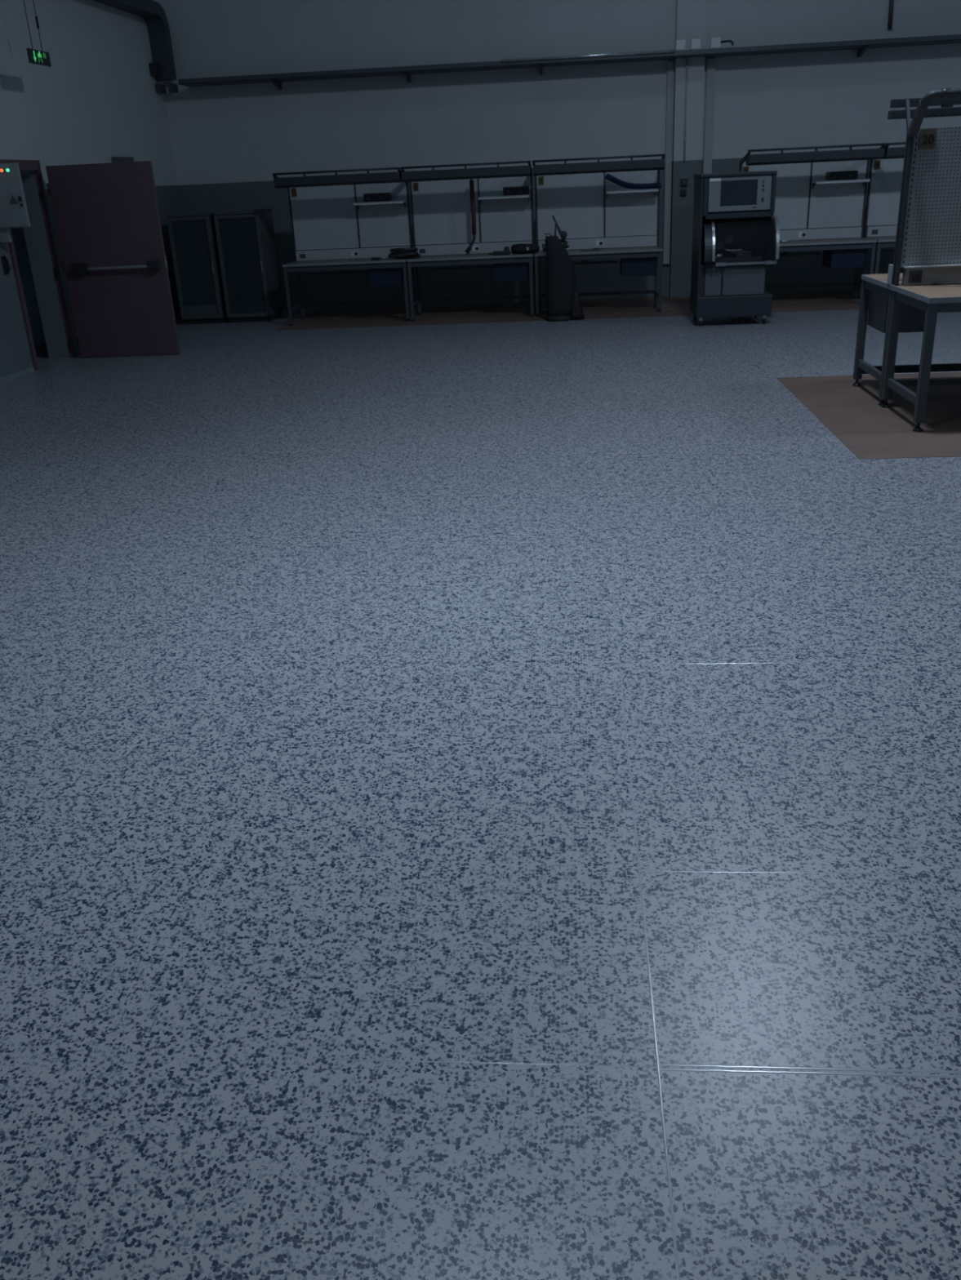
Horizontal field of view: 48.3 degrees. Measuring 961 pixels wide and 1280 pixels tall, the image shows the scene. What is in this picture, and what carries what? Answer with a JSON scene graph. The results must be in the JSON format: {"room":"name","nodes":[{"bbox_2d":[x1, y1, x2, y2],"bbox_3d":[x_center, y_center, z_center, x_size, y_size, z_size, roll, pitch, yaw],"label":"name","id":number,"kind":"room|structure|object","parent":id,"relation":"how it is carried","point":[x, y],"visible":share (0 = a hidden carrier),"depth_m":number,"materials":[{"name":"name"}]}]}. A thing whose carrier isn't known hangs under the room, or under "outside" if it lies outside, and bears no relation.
{"room":"electronics workshop","nodes":[
{"label":"electronics workshop","id":0,"kind":"room"},
{"bbox_2d":[10,227,45,345],"bbox_3d":[-6.225,-4.572,11.943,1.900,3.000,3.520,0,23,7],"label":"wall","id":1,"kind":"structure","parent":0,"point":[18,235],"depth_m":13.73,"materials":[{"name":"paint"}]},
{"bbox_2d":[23,0,51,66],"bbox_3d":[-4.654,-7.764,10.374,0.024,3.900,0.450,0,23,7],"label":"exit sign","id":2,"kind":"object","parent":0,"point":[35,56],"visible":1,"depth_m":11.07,"materials":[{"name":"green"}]},
{"bbox_2d":[0,0,182,377],"bbox_3d":[-5.775,-4.318,6.241,0.300,7.000,19.960,0,23,7],"label":"wall","id":3,"kind":"structure","parent":0,"point":[98,100],"depth_m":12.79,"materials":[{"name":"white paint"}]},
{"bbox_2d":[0,255,11,275],"bbox_3d":[-5.009,-3.973,11.366,0.061,0.190,0.130,0,23,7],"label":"handle","id":4,"kind":"object","parent":3,"relation":"attached to","point":[6,263],"visible":1,"depth_m":11.34,"materials":[{"name":"black plastic"}]},
{"bbox_2d":[0,227,12,242],"bbox_3d":[-4.968,-4.232,11.213,0.100,0.135,0.060,-1,23,5],"label":"box","id":5,"kind":"object","parent":3,"relation":"attached to","point":[5,233],"visible":1,"depth_m":11.19,"materials":[{"name":"grey metal"}]},
{"bbox_2d":[0,162,31,228],"bbox_3d":[-4.868,-4.566,11.030,0.399,0.610,0.126,3,24,12],"label":"control panel","id":6,"kind":"object","parent":3,"relation":"attached to","point":[13,207],"visible":1,"depth_m":10.99,"materials":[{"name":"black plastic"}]},
{"bbox_2d":[0,366,34,382],"bbox_3d":[-5.742,-0.089,5.213,0.012,0.050,14.730,0,23,7],"label":"baseboard","id":7,"kind":"structure","parent":3,"relation":"attached to","point":[31,369],"depth_m":11.57,"materials":[{"name":"paint"}]},
{"bbox_2d":[0,159,76,370],"bbox_3d":[-4.964,-4.180,11.967,0.060,2.150,0.990,0,23,7],"label":"door frame","id":8,"kind":"structure","parent":3,"relation":"attached to","point":[33,165],"depth_m":12.07,"materials":[{"name":"red paint"}]},
{"bbox_2d":[20,172,70,358],"bbox_3d":[-5.123,-4.125,12.010,0.265,2.030,0.920,0,23,7],"label":"door frame","id":9,"kind":"structure","parent":3,"relation":"attached to","point":[36,238],"depth_m":12.44,"materials":[{"name":"paint"}]},
{"bbox_2d":[45,160,180,356],"bbox_3d":[-4.185,-4.304,12.235,1.220,2.073,0.135,-1,23,5],"label":"door","id":10,"kind":"structure","parent":3,"relation":"in","point":[114,263],"depth_m":12.21,"materials":[{"name":"red paint"}]},
{"bbox_2d":[111,156,133,162],"bbox_3d":[-4.676,-6.250,14.048,0.090,0.140,0.520,0,23,7],"label":"emergency light","id":11,"kind":"object","parent":3,"relation":"attached to","point":[114,159],"visible":0.46,"depth_m":13.91,"materials":[{"name":"grey plastic"}]},
{"bbox_2d":[93,0,178,93],"bbox_3d":[-4.915,-6.574,11.131,0.262,1.080,8.811,0,23,7],"label":"duct","id":12,"kind":"object","parent":3,"relation":"attached to","point":[153,14],"visible":1,"depth_m":14.91,"materials":[{"name":"grey metal"}]},
{"bbox_2d":[148,62,160,75],"bbox_3d":[-4.560,-7.982,15.006,0.110,0.160,0.120,-1,23,5],"label":"junction box","id":13,"kind":"object","parent":3,"relation":"attached to","point":[154,70],"visible":1,"depth_m":14.96,"materials":[{"name":"black plastic"}]},
{"bbox_2d":[0,309,960,1279],"bbox_3d":[3.012,-1.160,7.037,19.200,0.202,20.250,-1,23,5],"label":"floor","id":14,"kind":"structure","parent":0,"point":[477,801],"depth_m":3.26,"materials":[{"name":"plastic"}]},
{"bbox_2d":[166,209,229,324],"bbox_3d":[-3.997,-5.368,15.454,0.608,1.490,0.758,-1,23,5],"label":"equipment rack","id":15,"kind":"object","parent":14,"relation":"on","point":[192,234],"visible":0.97,"depth_m":15.13,"materials":[{"name":"black metal"}]},
{"bbox_2d":[213,208,282,322],"bbox_3d":[-3.314,-5.375,15.395,0.638,1.490,0.758,-1,23,5],"label":"equipment rack","id":16,"kind":"object","parent":14,"relation":"on","point":[248,261],"visible":1,"depth_m":15.12,"materials":[{"name":"black metal"}]},
{"bbox_2d":[274,288,869,330],"bbox_3d":[3.038,-4.674,14.940,11.450,0.002,2.400,-1,23,5],"label":"floor strip","id":17,"kind":"object","parent":14,"relation":"on","point":[828,300],"visible":0.67,"depth_m":14.98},
{"bbox_2d":[271,166,417,325],"bbox_3d":[-1.809,-5.364,14.643,1.680,1.926,0.788,-1,23,5],"label":"workbench","id":18,"kind":"object","parent":17,"relation":"on","point":[330,211],"visible":0.88,"depth_m":14.77,"materials":[{"name":"white metal"}]},
{"bbox_2d":[299,253,305,257],"bbox_3d":[-2.489,-5.375,15.018,0.080,0.055,0.007,-1,23,5],"label":"socket","id":19,"kind":"object","parent":18,"relation":"attached to","point":[301,255],"depth_m":15.01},
{"bbox_2d":[309,269,368,275],"bbox_3d":[-1.950,-5.200,15.075,0.920,0.100,0.050,-1,23,5],"label":"shelf","id":20,"kind":"object","parent":18,"relation":"attached to","point":[342,271],"depth_m":15.07,"materials":[{"name":"grey metal"}]},
{"bbox_2d":[285,257,409,264],"bbox_3d":[-1.800,-5.199,14.719,1.676,0.017,0.780,-1,23,5],"label":"countertop","id":21,"kind":"structure","parent":18,"relation":"on","point":[387,258],"depth_m":14.69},
{"bbox_2d":[351,250,358,256],"bbox_3d":[-1.752,-5.385,14.952,0.100,0.070,0.007,-1,23,5],"label":"socket","id":22,"kind":"object","parent":18,"relation":"attached to","point":[353,253],"depth_m":14.95,"materials":[{"name":"white plastic"}]},
{"bbox_2d":[363,192,391,202],"bbox_3d":[-1.398,-5.996,14.537,0.340,0.112,0.258,-1,23,5],"label":"instrument","id":23,"kind":"object","parent":18,"relation":"on","point":[375,197],"visible":0.97,"depth_m":14.43,"materials":[{"name":"black plastic"}]},
{"bbox_2d":[370,257,386,260],"bbox_3d":[-1.382,-5.176,14.552,0.202,0.035,0.060,-1,23,5],"label":"tool","id":24,"kind":"object","parent":18,"relation":"on","point":[371,258],"visible":1,"depth_m":14.53,"materials":[{"name":"black plastic"}]},
{"bbox_2d":[353,200,406,204],"bbox_3d":[-1.364,-5.942,14.573,0.680,0.032,0.286,-1,23,5],"label":"shelf","id":25,"kind":"object","parent":18,"relation":"attached to","point":[355,202],"depth_m":14.46,"materials":[{"name":"white metal"}]},
{"bbox_2d":[387,247,421,258],"bbox_3d":[-1.036,-5.255,14.554,0.452,0.144,0.313,-1,23,5],"label":"cable coil","id":26,"kind":"object","parent":18,"relation":"on","point":[402,252],"visible":1,"depth_m":14.46,"materials":[{"name":"black plastic"}]},
{"bbox_2d":[400,160,535,321],"bbox_3d":[-0.125,-5.382,14.496,1.680,1.926,0.788,-1,23,5],"label":"workbench","id":27,"kind":"object","parent":17,"relation":"on","point":[440,199],"visible":0.9,"depth_m":14.62,"materials":[{"name":"grey metal"}]},
{"bbox_2d":[419,248,425,253],"bbox_3d":[-0.805,-5.393,14.871,0.080,0.055,0.007,-1,23,5],"label":"socket","id":28,"kind":"object","parent":27,"relation":"attached to","point":[421,251],"depth_m":14.87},
{"bbox_2d":[428,264,493,270],"bbox_3d":[-0.266,-5.217,14.928,0.920,0.100,0.050,-1,23,5],"label":"shelf","id":29,"kind":"object","parent":27,"relation":"attached to","point":[462,266],"depth_m":14.92,"materials":[{"name":"grey metal"}]},
{"bbox_2d":[464,178,475,253],"bbox_3d":[-0.161,-5.670,14.306,0.169,0.991,0.451,-1,23,5],"label":"air hose","id":30,"kind":"object","parent":27,"relation":"on","point":[471,181],"visible":0.88,"depth_m":14.44,"materials":[{"name":"black plastic"}]},
{"bbox_2d":[408,252,533,259],"bbox_3d":[-0.117,-5.216,14.572,1.676,0.017,0.780,-1,23,5],"label":"countertop","id":31,"kind":"structure","parent":27,"relation":"on","point":[477,254],"depth_m":14.53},
{"bbox_2d":[471,245,479,251],"bbox_3d":[-0.068,-5.403,14.805,0.100,0.070,0.007,-1,23,5],"label":"socket","id":32,"kind":"object","parent":27,"relation":"attached to","point":[474,248],"depth_m":14.80,"materials":[{"name":"white plastic"}]},
{"bbox_2d":[488,246,510,255],"bbox_3d":[0.252,-5.215,14.377,0.291,0.100,0.070,-1,23,5],"label":"tool","id":33,"kind":"object","parent":27,"relation":"on","point":[506,251],"visible":1,"depth_m":14.35,"materials":[{"name":"black plastic"}]},
{"bbox_2d":[478,194,529,199],"bbox_3d":[0.319,-5.960,14.425,0.680,0.032,0.286,-1,23,5],"label":"shelf","id":34,"kind":"object","parent":27,"relation":"attached to","point":[480,196],"depth_m":14.32,"materials":[{"name":"white metal"}]},
{"bbox_2d":[502,186,528,195],"bbox_3d":[0.480,-6.015,14.373,0.340,0.112,0.258,-1,23,5],"label":"instrument","id":35,"kind":"object","parent":27,"relation":"on","point":[515,190],"visible":0.99,"depth_m":14.27,"materials":[{"name":"black plastic"}]},
{"bbox_2d":[511,243,539,253],"bbox_3d":[0.599,-5.247,14.376,0.380,0.126,0.189,-1,23,5],"label":"roll","id":36,"kind":"object","parent":27,"relation":"on","point":[522,248],"visible":1,"depth_m":14.31,"materials":[{"name":"black fabric"}]},
{"bbox_2d":[544,215,584,321],"bbox_3d":[1.080,-4.786,13.801,0.510,1.280,0.390,-1,23,5],"label":"trolley","id":37,"kind":"object","parent":17,"relation":"on","point":[563,303],"visible":1,"depth_m":13.78,"materials":[{"name":"black metal"}]},
{"bbox_2d":[532,153,665,316],"bbox_3d":[1.568,-5.399,14.348,1.680,1.926,0.788,-1,23,5],"label":"workbench","id":38,"kind":"object","parent":17,"relation":"on","point":[574,193],"depth_m":14.47,"materials":[{"name":"grey metal"}]},
{"bbox_2d":[580,247,599,251],"bbox_3d":[1.473,-5.240,14.386,0.260,0.030,0.100,-1,23,5],"label":"tool","id":39,"kind":"object","parent":38,"relation":"on","point":[595,248],"visible":1,"depth_m":14.35,"materials":[{"name":"black metal"}]},
{"bbox_2d":[572,259,617,264],"bbox_3d":[1.427,-5.235,14.780,0.920,0.100,0.050,-1,23,5],"label":"shelf","id":40,"kind":"object","parent":38,"relation":"attached to","point":[584,261],"depth_m":14.76,"materials":[{"name":"grey metal"}]},
{"bbox_2d":[534,245,662,253],"bbox_3d":[1.577,-5.234,14.424,1.676,0.017,0.780,-1,23,5],"label":"countertop","id":41,"kind":"structure","parent":38,"relation":"on","point":[652,246],"depth_m":14.40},
{"bbox_2d":[595,240,603,246],"bbox_3d":[1.625,-5.421,14.657,0.100,0.070,0.007,-1,23,5],"label":"socket","id":42,"kind":"object","parent":38,"relation":"attached to","point":[598,242],"depth_m":14.65,"materials":[{"name":"white plastic"}]},
{"bbox_2d":[605,188,657,193],"bbox_3d":[2.013,-5.978,14.278,0.680,0.032,0.286,-1,23,5],"label":"shelf","id":43,"kind":"object","parent":38,"relation":"attached to","point":[607,190],"depth_m":14.17,"materials":[{"name":"white metal"}]},
{"bbox_2d":[604,173,661,189],"bbox_3d":[2.024,-6.087,14.223,0.742,0.220,0.103,1,24,9],"label":"hose","id":44,"kind":"object","parent":38,"relation":"on","point":[619,182],"visible":1,"depth_m":14.21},
{"bbox_2d":[738,142,885,304],"bbox_3d":[4.268,-5.428,14.112,1.680,1.926,0.788,-1,23,5],"label":"workbench","id":45,"kind":"object","parent":17,"relation":"on","point":[804,199],"visible":0.59,"depth_m":14.20,"materials":[{"name":"grey metal"}]},
{"bbox_2d":[779,240,791,242],"bbox_3d":[3.983,-5.242,14.101,0.190,0.034,0.036,-1,23,5],"label":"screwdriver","id":46,"kind":"object","parent":45,"relation":"on","point":[780,241],"visible":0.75,"depth_m":14.09,"materials":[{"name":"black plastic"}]},
{"bbox_2d":[778,251,819,256],"bbox_3d":[4.127,-5.263,14.544,0.920,0.100,0.050,-1,23,5],"label":"shelf","id":47,"kind":"object","parent":45,"relation":"attached to","point":[784,253],"depth_m":14.53,"materials":[{"name":"grey metal"}]},
{"bbox_2d":[798,231,805,237],"bbox_3d":[4.325,-5.449,14.421,0.100,0.070,0.007,-1,23,5],"label":"socket","id":48,"kind":"object","parent":45,"relation":"attached to","point":[801,234],"depth_m":14.42,"materials":[{"name":"white plastic"}]},
{"bbox_2d":[779,237,872,244],"bbox_3d":[4.276,-5.262,14.188,1.676,0.017,0.780,-1,23,5],"label":"countertop","id":49,"kind":"structure","parent":45,"relation":"on","point":[846,239],"depth_m":14.14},
{"bbox_2d":[811,178,870,183],"bbox_3d":[4.713,-6.006,14.042,0.680,0.032,0.286,-1,23,5],"label":"shelf","id":50,"kind":"object","parent":45,"relation":"attached to","point":[813,180],"depth_m":13.93,"materials":[{"name":"white metal"}]},
{"bbox_2d":[825,170,857,180],"bbox_3d":[4.713,-6.059,14.003,0.360,0.112,0.258,-1,23,5],"label":"instrument","id":51,"kind":"object","parent":45,"relation":"on","point":[844,175],"visible":0.98,"depth_m":13.90,"materials":[{"name":"black plastic"}]},
{"bbox_2d":[857,142,905,298],"bbox_3d":[5.951,-5.445,13.965,1.680,1.926,0.788,-1,23,5],"label":"workbench","id":52,"kind":"object","parent":17,"relation":"on","point":[885,175],"visible":0.42,"depth_m":14.18,"materials":[{"name":"birch"},{"name":"steel"},{"name":"white plastic"}]},
{"bbox_2d":[871,229,878,234],"bbox_3d":[5.271,-5.456,14.340,0.080,0.055,0.007,-1,23,5],"label":"socket","id":53,"kind":"object","parent":52,"relation":"attached to","point":[873,231],"depth_m":14.34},
{"bbox_2d":[862,235,896,241],"bbox_3d":[5.960,-5.280,14.041,1.676,0.017,0.780,-1,23,5],"label":"countertop","id":54,"kind":"structure","parent":52,"relation":"on","point":[885,237],"depth_m":14.15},
{"bbox_2d":[880,248,894,252],"bbox_3d":[5.810,-5.281,14.397,0.920,0.100,0.050,-1,23,5],"label":"shelf","id":55,"kind":"object","parent":52,"relation":"attached to","point":[889,250],"depth_m":14.42,"materials":[{"name":"grey metal"}]},
{"bbox_2d":[689,170,779,325],"bbox_3d":[3.011,-4.649,12.761,0.905,1.680,0.910,-1,23,5],"label":"machine","id":56,"kind":"object","parent":14,"relation":"on","point":[735,233],"visible":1,"depth_m":12.61,"materials":[{"name":"metal"}]},
{"bbox_2d":[710,215,779,261],"bbox_3d":[3.058,-4.653,12.435,0.755,0.454,0.325,-1,23,5],"label":"hood","id":57,"kind":"object","parent":56,"relation":"attached to","point":[740,255],"depth_m":12.48,"materials":[{"name":"glass"}]},
{"bbox_2d":[852,97,960,405],"bbox_3d":[3.861,-2.966,8.184,1.790,2.130,0.900,-1,23,5],"label":"table","id":58,"kind":"object","parent":14,"relation":"on","point":[912,319],"visible":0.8,"depth_m":8.33,"materials":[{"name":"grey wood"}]},
{"bbox_2d":[863,272,902,284],"bbox_3d":[3.915,-2.793,8.258,1.676,0.030,0.884,-1,23,5],"label":"countertop","id":59,"kind":"structure","parent":58,"relation":"on","point":[882,277],"depth_m":8.49,"materials":[{"name":"brown wood"}]},
{"bbox_2d":[887,97,960,119],"bbox_3d":[3.796,-3.773,7.532,1.790,0.127,0.100,-1,23,5],"label":"lamp","id":60,"kind":"object","parent":58,"relation":"attached to","point":[947,109],"depth_m":7.56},
{"bbox_2d":[880,88,960,431],"bbox_3d":[3.832,-2.620,7.347,1.710,2.160,0.900,-1,23,5],"label":"table","id":61,"kind":"object","parent":14,"relation":"on","point":[930,231],"visible":1,"depth_m":7.61,"materials":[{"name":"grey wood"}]},
{"bbox_2d":[908,270,922,283],"bbox_3d":[3.151,-2.633,7.771,0.090,0.088,0.007,-1,23,5],"label":"socket","id":62,"kind":"object","parent":61,"relation":"attached to","point":[914,276],"depth_m":7.76,"materials":[{"name":"black plastic"}]},
{"bbox_2d":[897,284,960,297],"bbox_3d":[3.846,-2.434,7.431,1.676,0.030,0.884,-1,23,5],"label":"countertop","id":63,"kind":"structure","parent":61,"relation":"on","point":[952,290],"depth_m":7.49,"materials":[{"name":"brown wood"}]},
{"bbox_2d":[930,282,960,284],"bbox_3d":[3.651,-2.552,7.666,0.806,0.014,0.089,2,24,11],"label":"cable","id":64,"kind":"object","parent":61,"relation":"on","point":[940,283],"visible":1,"depth_m":7.75,"materials":[{"name":"black plastic"}]},
{"bbox_2d":[153,0,960,311],"bbox_3d":[4.005,-8.422,14.680,18.400,7.000,0.250,-1,23,5],"label":"wall","id":65,"kind":"structure","parent":0,"point":[228,141],"depth_m":15.12,"materials":[{"name":"white paint"}]},
{"bbox_2d":[177,34,960,89],"bbox_3d":[4.431,-7.930,14.434,17.320,0.183,0.523,-1,23,5],"label":"cable tray","id":66,"kind":"object","parent":65,"relation":"attached to","point":[862,46],"visible":1,"depth_m":14.55,"materials":[{"name":"grey metal"}]},
{"bbox_2d":[675,39,685,50],"bbox_3d":[2.676,-7.957,14.349,0.130,0.125,0.066,-1,23,5],"label":"wall box","id":67,"kind":"object","parent":66,"relation":"on","point":[680,45],"visible":1,"depth_m":14.32,"materials":[{"name":"white plastic"}]},
{"bbox_2d":[690,38,701,49],"bbox_3d":[2.875,-7.959,14.331,0.130,0.125,0.066,-1,23,5],"label":"wall box","id":68,"kind":"object","parent":66,"relation":"on","point":[695,43],"visible":1,"depth_m":14.30,"materials":[{"name":"white plastic"}]},
{"bbox_2d":[662,60,674,264],"bbox_3d":[2.684,-6.775,15.330,0.090,2.660,0.070,-1,23,5],"label":"conduit","id":69,"kind":"object","parent":65,"relation":"attached to","point":[670,64],"visible":1,"depth_m":15.28,"materials":[{"name":"grey metal"}]},
{"bbox_2d":[680,188,686,195],"bbox_3d":[2.898,-6.391,15.319,0.090,0.095,0.042,-1,23,5],"label":"wall socket","id":70,"kind":"object","parent":65,"relation":"attached to","point":[682,191],"visible":1,"depth_m":15.31,"materials":[{"name":"black plastic"}]},
{"bbox_2d":[680,177,687,186],"bbox_3d":[2.896,-6.521,15.263,0.100,0.118,0.042,-1,23,5],"label":"wall switch","id":71,"kind":"object","parent":65,"relation":"attached to","point":[683,180],"visible":1,"depth_m":15.25,"materials":[{"name":"black plastic"}]},
{"bbox_2d":[683,57,688,162],"bbox_3d":[2.852,-7.354,14.909,0.040,1.300,0.034,-1,23,5],"label":"conduit","id":72,"kind":"object","parent":65,"relation":"attached to","point":[686,62],"visible":1,"depth_m":14.89,"materials":[{"name":"grey metal"}]},
{"bbox_2d":[669,0,706,297],"bbox_3d":[2.859,-8.329,14.591,0.390,7.000,0.160,-1,23,5],"label":"pillar","id":73,"kind":"structure","parent":65,"relation":"attached to","point":[691,15],"depth_m":15.06,"materials":[{"name":"white paint"}]},
{"bbox_2d":[702,57,715,173],"bbox_3d":[3.210,-7.235,15.086,0.120,1.670,0.070,-1,23,5],"label":"conduit","id":74,"kind":"object","parent":65,"relation":"attached to","point":[710,62],"visible":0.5,"depth_m":15.01,"materials":[{"name":"white metal"}]},
{"bbox_2d":[710,37,720,48],"bbox_3d":[3.134,-7.961,14.309,0.130,0.125,0.066,-1,23,5],"label":"wall box","id":75,"kind":"object","parent":65,"relation":"attached to","point":[715,42],"visible":1,"depth_m":14.28,"materials":[{"name":"white plastic"}]},
{"bbox_2d":[720,40,733,45],"bbox_3d":[3.291,-7.960,14.300,0.174,0.072,0.028,-1,23,5],"label":"cable","id":76,"kind":"object","parent":75,"relation":"attached to","point":[722,41],"visible":1,"depth_m":14.28,"materials":[{"name":"black plastic"}]},
{"bbox_2d":[887,0,893,29],"bbox_3d":[5.448,-9.704,13.828,0.090,3.201,0.060,-1,23,5],"label":"conduit","id":77,"kind":"object","parent":65,"relation":"attached to","point":[891,2],"visible":1,"depth_m":14.38,"materials":[{"name":"grey metal"}]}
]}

